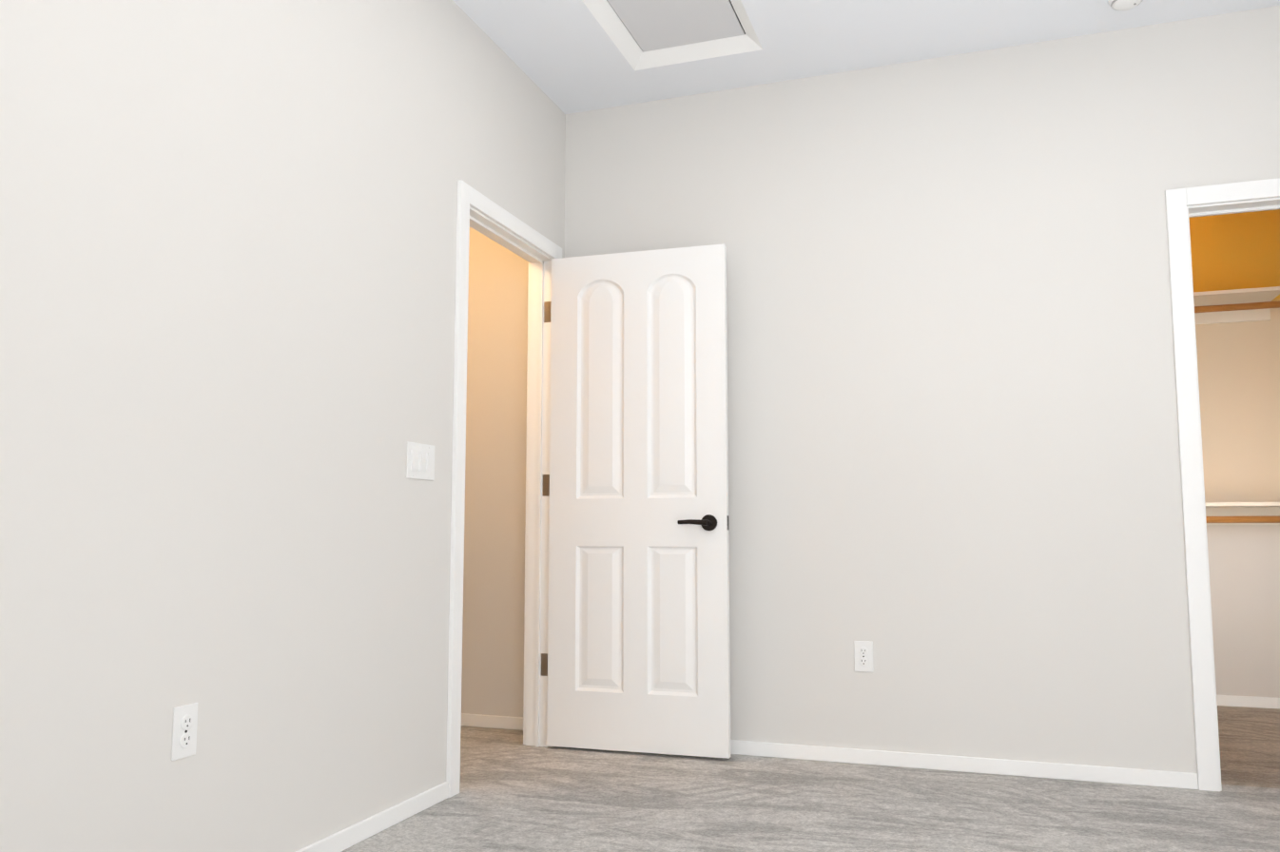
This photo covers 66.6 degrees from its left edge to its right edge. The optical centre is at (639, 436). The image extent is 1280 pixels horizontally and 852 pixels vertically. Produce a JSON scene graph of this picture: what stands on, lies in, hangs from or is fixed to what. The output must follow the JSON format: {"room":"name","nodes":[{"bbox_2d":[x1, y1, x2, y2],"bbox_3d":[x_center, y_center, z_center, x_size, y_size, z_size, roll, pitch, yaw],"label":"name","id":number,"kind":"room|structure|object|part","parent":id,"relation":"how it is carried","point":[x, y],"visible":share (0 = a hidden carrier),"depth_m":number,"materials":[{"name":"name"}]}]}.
{"room":"empty bedroom","nodes":[
{"label":"empty bedroom","id":0,"kind":"room"},
{"bbox_2d":[0,0,565,851],"bbox_3d":[-1.119,-0.288,2.135,0.100,2.740,4.500,-2,-6,19],"label":"wall","id":1,"kind":"structure","parent":0,"point":[226,297],"depth_m":2.35,"materials":[{"name":"white paint"}]},
{"bbox_2d":[171,702,197,760],"bbox_3d":[-1.016,0.660,2.175,0.009,0.115,0.070,-2,-6,19],"label":"outlet","id":2,"kind":"object","parent":1,"relation":"attached to","point":[181,747],"visible":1,"depth_m":2.17,"materials":[{"name":"white plastic"}]},
{"bbox_2d":[295,781,448,851],"bbox_3d":[-1.220,1.002,1.543,0.015,0.054,3.560,-2,-6,19],"label":"baseboard","id":3,"kind":"structure","parent":1,"relation":"attached to","point":[344,839],"depth_m":2.84,"materials":[{"name":"white wood"}]},
{"bbox_2d":[406,441,434,480],"bbox_3d":[-0.703,0.082,3.134,0.011,0.115,0.162,-2,-6,19],"label":"switch plate","id":4,"kind":"object","parent":1,"relation":"attached to","point":[420,461],"visible":1,"depth_m":3.12,"materials":[{"name":"white plastic"}]},
{"bbox_2d":[446,179,562,797],"bbox_3d":[-0.545,0.190,3.749,0.132,2.105,0.880,-2,-6,19],"label":"door frame","id":5,"kind":"structure","parent":1,"relation":"in","point":[537,620],"depth_m":4.01,"materials":[{"name":"white wood"}]},
{"bbox_3d":[-0.545,0.190,3.749,0.132,2.105,0.880,-2,-6,19],"label":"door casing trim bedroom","id":6,"kind":"part","parent":5,"relation":"part of","materials":[{"name":"white wood"}]},
{"bbox_3d":[-0.394,0.206,4.086,0.032,1.570,0.002,-2,-6,19],"label":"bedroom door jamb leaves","id":7,"kind":"part","parent":5,"relation":"part of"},
{"bbox_2d":[546,243,731,758],"bbox_3d":[-0.012,0.241,3.949,0.752,2.018,0.159,-2,-6,17],"label":"bedroom door","id":8,"kind":"structure","parent":1,"relation":"in","point":[638,644],"depth_m":3.93,"materials":[{"name":"white wood"}]},
{"bbox_3d":[0.257,0.344,3.855,0.188,0.064,0.159,-2,-6,17],"label":"handle","id":9,"kind":"part","parent":8,"relation":"part of","materials":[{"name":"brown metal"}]},
{"bbox_2d":[461,226,528,717],"bbox_3d":[-0.688,-0.050,4.552,0.880,2.740,0.130,-2,-6,19],"label":"wall","id":10,"kind":"structure","parent":0,"point":[494,613],"depth_m":4.48,"materials":[{"name":"white paint"}]},
{"bbox_2d":[461,713,523,730],"bbox_3d":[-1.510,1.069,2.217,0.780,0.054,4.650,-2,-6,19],"label":"baseboard","id":11,"kind":"structure","parent":10,"relation":"attached to","point":[493,722],"depth_m":4.36,"materials":[{"name":"white wood"}]},
{"bbox_2d":[341,705,1279,851],"bbox_3d":[0.343,1.171,2.470,4.310,0.100,6.560,-2,-6,19],"label":"floor","id":12,"kind":"structure","parent":0,"point":[514,794],"depth_m":3.10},
{"bbox_2d":[452,0,1279,114],"bbox_3d":[0.343,-1.655,2.749,4.310,0.100,6.560,-2,-6,19],"label":"ceiling","id":13,"kind":"structure","parent":0,"point":[566,56],"depth_m":3.68,"materials":[{"name":"white paint"}]},
{"bbox_2d":[581,0,762,70],"bbox_3d":[0.093,-1.554,3.486,0.530,0.045,0.820,-2,-6,19],"label":"trim","id":14,"kind":"structure","parent":13,"relation":"attached to","point":[613,27],"depth_m":3.80,"materials":[{"name":"white wood"}]},
{"bbox_2d":[607,0,744,51],"bbox_3d":[0.093,-1.585,3.489,0.412,0.024,0.702,-2,-6,19],"label":"panel","id":15,"kind":"object","parent":14,"relation":"on","point":[651,25],"visible":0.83,"depth_m":3.65,"materials":[{"name":"white"}]},
{"bbox_2d":[606,0,745,51],"bbox_3d":[0.093,-1.605,3.491,0.530,0.054,0.820,-2,-6,19],"label":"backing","id":16,"kind":"object","parent":15,"relation":"on","point":[730,4],"depth_m":3.64,"materials":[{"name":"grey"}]},
{"bbox_2d":[1107,0,1142,10],"bbox_3d":[1.700,-1.521,3.400,0.116,0.038,0.116,-2,-6,19],"label":"smoke detector","id":17,"kind":"object","parent":13,"relation":"attached to","point":[1121,5],"visible":1,"depth_m":3.40,"materials":[{"name":"white plastic"}]},
{"bbox_2d":[564,5,1279,773],"bbox_3d":[1.212,-0.128,3.763,3.430,2.740,0.120,-2,-6,19],"label":"wall","id":18,"kind":"structure","parent":0,"point":[955,494],"depth_m":3.70,"materials":[{"name":"white paint"}]},
{"bbox_2d":[853,640,872,672],"bbox_3d":[0.855,0.843,3.723,0.070,0.115,0.009,-2,-6,19],"label":"outlet","id":19,"kind":"object","parent":18,"relation":"attached to","point":[860,647],"visible":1,"depth_m":3.72,"materials":[{"name":"white plastic"}]},
{"bbox_2d":[730,739,1198,789],"bbox_3d":[0.781,1.216,3.701,2.370,0.054,0.030,-2,-6,19],"label":"baseboard","id":20,"kind":"structure","parent":18,"relation":"attached to","point":[976,765],"depth_m":3.55,"materials":[{"name":"white wood"}]},
{"bbox_2d":[1164,177,1279,792],"bbox_3d":[2.321,0.150,3.348,0.840,2.105,0.152,-2,-6,19],"label":"door frame","id":21,"kind":"structure","parent":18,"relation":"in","point":[1178,201],"depth_m":3.41,"materials":[{"name":"white wood"}]},
{"bbox_2d":[1188,209,1279,698],"bbox_3d":[2.551,0.019,5.248,1.680,2.740,0.100,-2,-6,19],"label":"wall","id":22,"kind":"structure","parent":0,"point":[1238,366],"depth_m":5.00,"materials":[{"name":"paint"}]},
{"bbox_2d":[1193,286,1279,325],"bbox_3d":[2.443,-0.608,5.134,1.589,0.170,0.302,-2,-6,19],"label":"closet shelf","id":23,"kind":"object","parent":22,"relation":"attached to","point":[1238,305],"visible":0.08,"depth_m":4.92,"materials":[{"name":"beige paint"}]},
{"bbox_2d":[1204,502,1279,524],"bbox_3d":[2.443,0.437,5.031,1.589,0.170,0.302,-2,-6,19],"label":"closet shelf","id":24,"kind":"object","parent":22,"relation":"attached to","point":[1242,513],"depth_m":4.79,"materials":[{"name":"beige paint"}]},
{"bbox_2d":[1216,694,1279,708],"bbox_3d":[2.546,1.350,5.057,1.650,0.054,0.015,-2,-6,19],"label":"baseboard","id":25,"kind":"structure","parent":22,"relation":"attached to","point":[1249,701],"depth_m":4.87,"materials":[{"name":"white wood"}]}
]}

